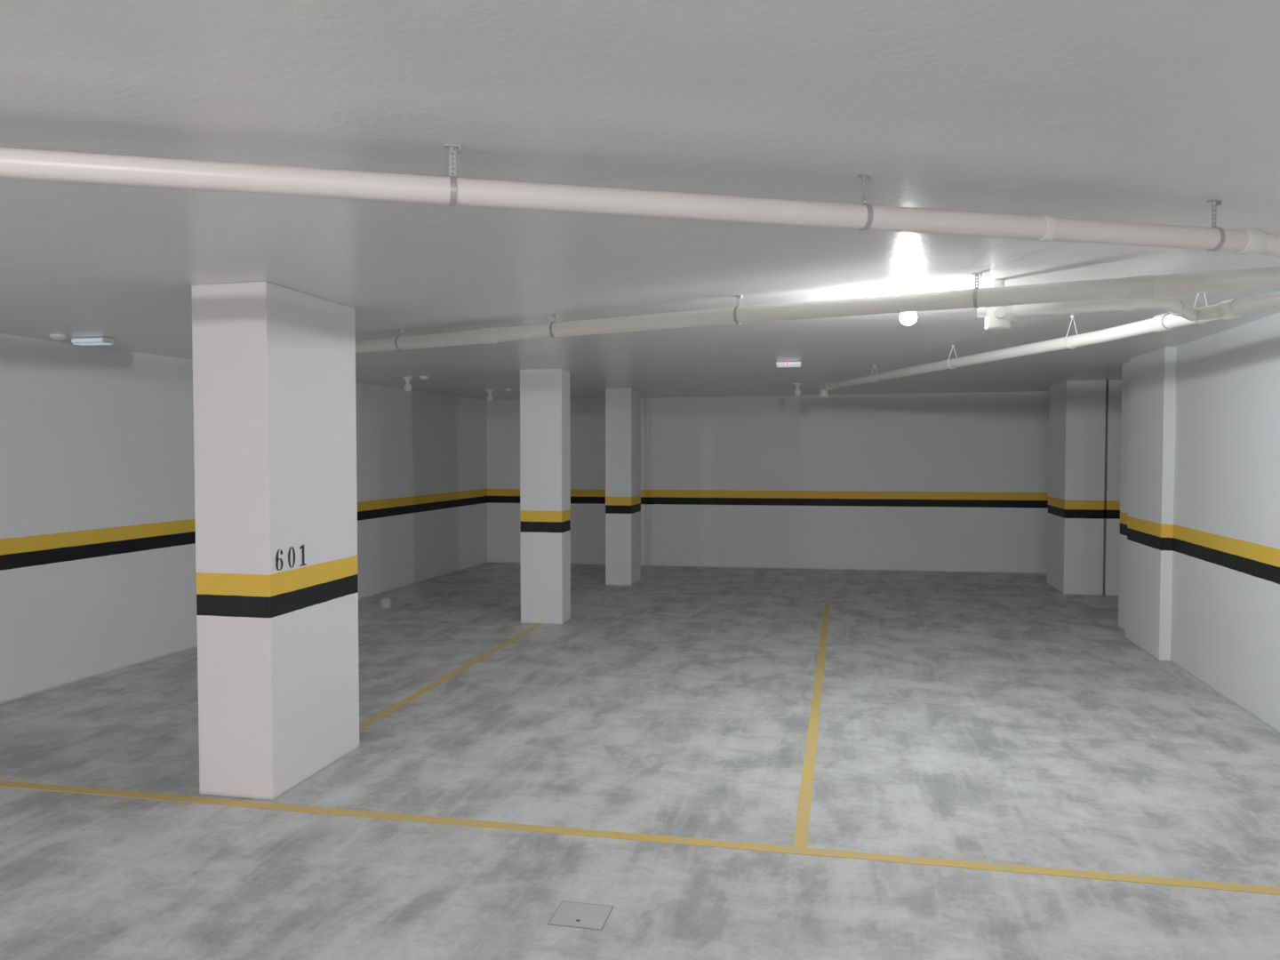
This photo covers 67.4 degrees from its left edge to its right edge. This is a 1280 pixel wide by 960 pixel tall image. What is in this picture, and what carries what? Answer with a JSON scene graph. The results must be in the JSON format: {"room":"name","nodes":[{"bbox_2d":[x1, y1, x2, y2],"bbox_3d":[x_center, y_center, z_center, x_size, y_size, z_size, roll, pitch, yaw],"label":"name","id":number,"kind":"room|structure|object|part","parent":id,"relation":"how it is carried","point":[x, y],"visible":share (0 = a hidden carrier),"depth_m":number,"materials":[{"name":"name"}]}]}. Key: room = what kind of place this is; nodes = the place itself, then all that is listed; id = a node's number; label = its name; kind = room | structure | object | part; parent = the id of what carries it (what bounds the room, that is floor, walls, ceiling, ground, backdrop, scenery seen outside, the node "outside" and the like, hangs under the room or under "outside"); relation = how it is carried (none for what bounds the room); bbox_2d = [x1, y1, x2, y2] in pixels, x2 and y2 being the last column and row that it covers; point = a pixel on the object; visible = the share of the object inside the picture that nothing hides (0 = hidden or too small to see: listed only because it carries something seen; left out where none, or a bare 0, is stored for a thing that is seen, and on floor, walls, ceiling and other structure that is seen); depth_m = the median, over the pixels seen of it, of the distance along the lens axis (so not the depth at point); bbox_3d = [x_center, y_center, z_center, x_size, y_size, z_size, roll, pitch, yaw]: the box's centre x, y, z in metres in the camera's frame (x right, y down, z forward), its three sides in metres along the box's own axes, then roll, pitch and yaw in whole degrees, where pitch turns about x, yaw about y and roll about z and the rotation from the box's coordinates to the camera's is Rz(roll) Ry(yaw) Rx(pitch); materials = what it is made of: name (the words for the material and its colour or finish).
{"room":"parking garage","nodes":[
{"label":"parking garage","id":0,"kind":"room"},
{"bbox_2d":[0,333,487,703],"bbox_3d":[-4.750,0.273,4.045,1.033,2.478,19.920,0,2,12],"label":"wall","id":1,"kind":"structure","parent":0,"point":[98,573],"depth_m":7.21,"materials":[{"name":"paint"}]},
{"bbox_2d":[0,562,1279,959],"bbox_3d":[0.216,1.631,3.488,11.400,0.200,21.200,0,2,12],"label":"floor","id":2,"kind":"structure","parent":0,"point":[989,717],"depth_m":4.52,"materials":[{"name":"concrete"}]},
{"bbox_2d":[191,281,359,799],"bbox_3d":[-1.819,0.278,4.883,0.390,2.410,0.825,0,2,12],"label":"concrete column","id":3,"kind":"structure","parent":2,"relation":"on","point":[274,365],"depth_m":4.53,"materials":[{"name":"paint"}]},
{"bbox_2d":[275,544,306,570],"bbox_3d":[-1.676,0.372,4.615,0.001,0.104,0.262,0,2,12],"label":"stencilled number","id":4,"kind":"object","parent":3,"relation":"attached to","point":[302,546],"visible":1,"depth_m":4.61,"materials":[{"name":"black paint"}]},
{"bbox_2d":[379,597,391,607],"bbox_3d":[-2.622,1.263,9.907,0.124,0.097,0.124,0,2,12],"label":"cap","id":5,"kind":"object","parent":2,"relation":"on","point":[385,603],"visible":1,"depth_m":9.86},
{"bbox_2d":[359,624,542,730],"bbox_3d":[-1.326,1.405,7.141,0.058,0.002,3.700,0,2,12],"label":"parking line","id":6,"kind":"object","parent":2,"relation":"on","point":[401,703],"visible":0.89,"depth_m":6.73,"materials":[{"name":"yellow paint"}]},
{"bbox_2d":[520,368,570,624],"bbox_3d":[-0.890,0.154,9.057,0.405,2.372,0.290,0,2,12],"label":"concrete column","id":7,"kind":"structure","parent":2,"relation":"on","point":[545,428],"depth_m":8.92,"materials":[{"name":"paint"}]},
{"bbox_2d":[547,900,613,930],"bbox_3d":[-0.207,1.533,3.382,0.193,0.004,0.173,0,2,12],"label":"drain cover","id":8,"kind":"object","parent":2,"relation":"on","point":[568,914],"visible":1,"depth_m":3.37,"materials":[{"name":"metal"}]},
{"bbox_2d":[605,387,640,585],"bbox_3d":[-0.202,0.074,11.690,0.320,2.351,0.550,0,2,12],"label":"concrete column","id":9,"kind":"structure","parent":2,"relation":"on","point":[622,405],"depth_m":11.43,"materials":[{"name":"paint"}]},
{"bbox_2d":[0,780,1279,895],"bbox_3d":[-0.577,1.506,4.178,7.760,0.003,0.070,0,2,12],"label":"parking line","id":10,"kind":"object","parent":2,"relation":"on","point":[699,842],"visible":1,"depth_m":4.01,"materials":[{"name":"yellow paint"}]},
{"bbox_2d":[792,602,830,847],"bbox_3d":[1.321,1.408,7.056,0.070,0.002,6.350,0,2,12],"label":"parking line","id":11,"kind":"object","parent":2,"relation":"on","point":[805,794],"visible":1,"depth_m":5.21,"materials":[{"name":"yellow paint"}]},
{"bbox_2d":[1047,379,1106,595],"bbox_3d":[5.038,0.074,11.116,0.410,2.390,0.920,0,2,12],"label":"concrete column","id":12,"kind":"structure","parent":2,"relation":"on","point":[1076,408],"depth_m":10.69,"materials":[{"name":"paint"}]},
{"bbox_2d":[1125,346,1175,661],"bbox_3d":[4.140,0.175,7.796,0.090,2.416,0.910,0,2,12],"label":"pilaster","id":13,"kind":"object","parent":2,"relation":"on","point":[1153,373],"visible":1,"depth_m":7.61,"materials":[{"name":"paint"}]},
{"bbox_2d":[0,0,1279,399],"bbox_3d":[0.216,-1.065,3.395,11.400,0.604,21.200,0,2,12],"label":"ceiling","id":14,"kind":"structure","parent":0,"point":[1139,111],"depth_m":2.63,"materials":[{"name":"paint"}]},
{"bbox_2d":[49,334,67,340],"bbox_3d":[-3.782,-0.927,6.243,0.100,0.034,0.100,0,2,12],"label":"ceiling sensor","id":15,"kind":"object","parent":14,"relation":"attached to","point":[58,337],"depth_m":6.21,"materials":[{"name":"white plastic"}]},
{"bbox_2d":[71,336,113,345],"bbox_3d":[-3.662,-0.927,6.420,0.250,0.042,0.103,0,2,12],"label":"emergency light","id":16,"kind":"object","parent":14,"relation":"attached to","point":[99,340],"visible":1,"depth_m":6.38,"materials":[{"name":"white plastic"}]},
{"bbox_2d":[402,376,412,391],"bbox_3d":[-2.340,-0.962,9.669,0.100,0.147,0.100,0,2,12],"label":"lamp","id":17,"kind":"object","parent":14,"relation":"attached to","point":[407,387],"visible":1,"depth_m":9.64,"materials":[{"name":"white plastic"}]},
{"bbox_3d":[-2.340,-0.938,9.670,0.080,0.099,0.080,0,2,12],"label":"bulb","id":18,"kind":"part","parent":17,"relation":"part of","materials":[{"name":"white glass"}]},
{"bbox_2d":[419,376,428,379],"bbox_3d":[-2.154,-1.017,9.577,0.090,0.034,0.090,0,2,12],"label":"ceiling sensor","id":19,"kind":"object","parent":14,"relation":"attached to","point":[420,377],"depth_m":9.54,"materials":[{"name":"white plastic"}]},
{"bbox_2d":[485,389,494,401],"bbox_3d":[-1.799,-1.010,11.496,0.100,0.147,0.100,0,2,12],"label":"lamp","id":20,"kind":"object","parent":14,"relation":"attached to","point":[489,398],"visible":1,"depth_m":11.47,"materials":[{"name":"white plastic"}]},
{"bbox_3d":[-1.799,-0.986,11.497,0.080,0.099,0.080,0,2,12],"label":"bulb","id":21,"kind":"part","parent":20,"relation":"part of","materials":[{"name":"white plastic"}]},
{"bbox_2d":[0,144,1279,258],"bbox_3d":[-0.923,-0.732,2.377,8.273,0.290,0.432,0,2,-11],"label":"drain pipe","id":22,"kind":"object","parent":14,"relation":"hanging from","point":[20,164],"visible":1,"depth_m":2.57,"materials":[{"name":"white plastic"}]},
{"bbox_2d":[776,361,801,367],"bbox_3d":[1.292,-1.003,8.327,0.220,0.042,0.114,0,2,12],"label":"emergency light","id":23,"kind":"object","parent":14,"relation":"attached to","point":[778,364],"visible":1,"depth_m":8.29,"materials":[{"name":"white plastic"}]},
{"bbox_2d":[792,383,801,396],"bbox_3d":[1.770,-1.014,10.780,0.100,0.147,0.100,0,2,12],"label":"lamp","id":24,"kind":"object","parent":14,"relation":"attached to","point":[797,392],"visible":1,"depth_m":10.75,"materials":[{"name":"white plastic"}]},
{"bbox_3d":[1.770,-0.990,10.780,0.080,0.099,0.080,0,2,12],"label":"bulb","id":25,"kind":"part","parent":24,"relation":"part of","materials":[{"name":"white glass"}]},
{"bbox_2d":[355,265,1279,352],"bbox_3d":[0.601,-0.865,4.877,6.041,0.166,0.187,1,2,29],"label":"drain pipe","id":26,"kind":"object","parent":14,"relation":"hanging from","point":[1268,277],"visible":0.99,"depth_m":4.51,"materials":[{"name":"beige plastic"}]},
{"bbox_2d":[818,290,1279,397],"bbox_3d":[2.020,-0.865,6.013,1.050,0.277,7.910,0,2,-7],"label":"drain pipe","id":27,"kind":"object","parent":14,"relation":"hanging from","point":[1180,314],"visible":0.91,"depth_m":4.65,"materials":[{"name":"beige plastic"}]},
{"bbox_2d":[976,280,1020,330],"bbox_3d":[1.670,-0.817,4.480,0.186,0.226,0.138,0,2,12],"label":"trap","id":28,"kind":"object","parent":27,"relation":"attached to","point":[999,317],"visible":0.62,"depth_m":4.45,"materials":[{"name":"white plastic"}]},
{"bbox_2d":[486,391,1049,573],"bbox_3d":[2.277,0.004,13.156,11.000,2.391,0.932,0,2,12],"label":"wall","id":29,"kind":"structure","parent":0,"point":[924,482],"depth_m":12.95,"materials":[{"name":"paint"}]},
{"bbox_2d":[644,398,649,564],"bbox_3d":[0.097,0.024,13.289,0.070,2.303,0.044,0,2,12],"label":"conduit","id":30,"kind":"object","parent":29,"relation":"attached to","point":[646,435],"visible":1,"depth_m":13.27,"materials":[{"name":"metal"}]},
{"bbox_2d":[1103,379,1121,595],"bbox_3d":[6.141,0.087,10.509,1.940,2.406,0.150,0,2,12],"label":"wall recess partition","id":31,"kind":"structure","parent":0,"point":[1111,503],"depth_m":10.63,"materials":[{"name":"paint"}]},
{"bbox_2d":[1118,312,1279,733],"bbox_3d":[3.913,0.361,0.461,2.530,2.546,16.500,0,2,12],"label":"wall","id":32,"kind":"structure","parent":0,"point":[1225,622],"depth_m":6.30,"materials":[{"name":"paint"}]}
]}

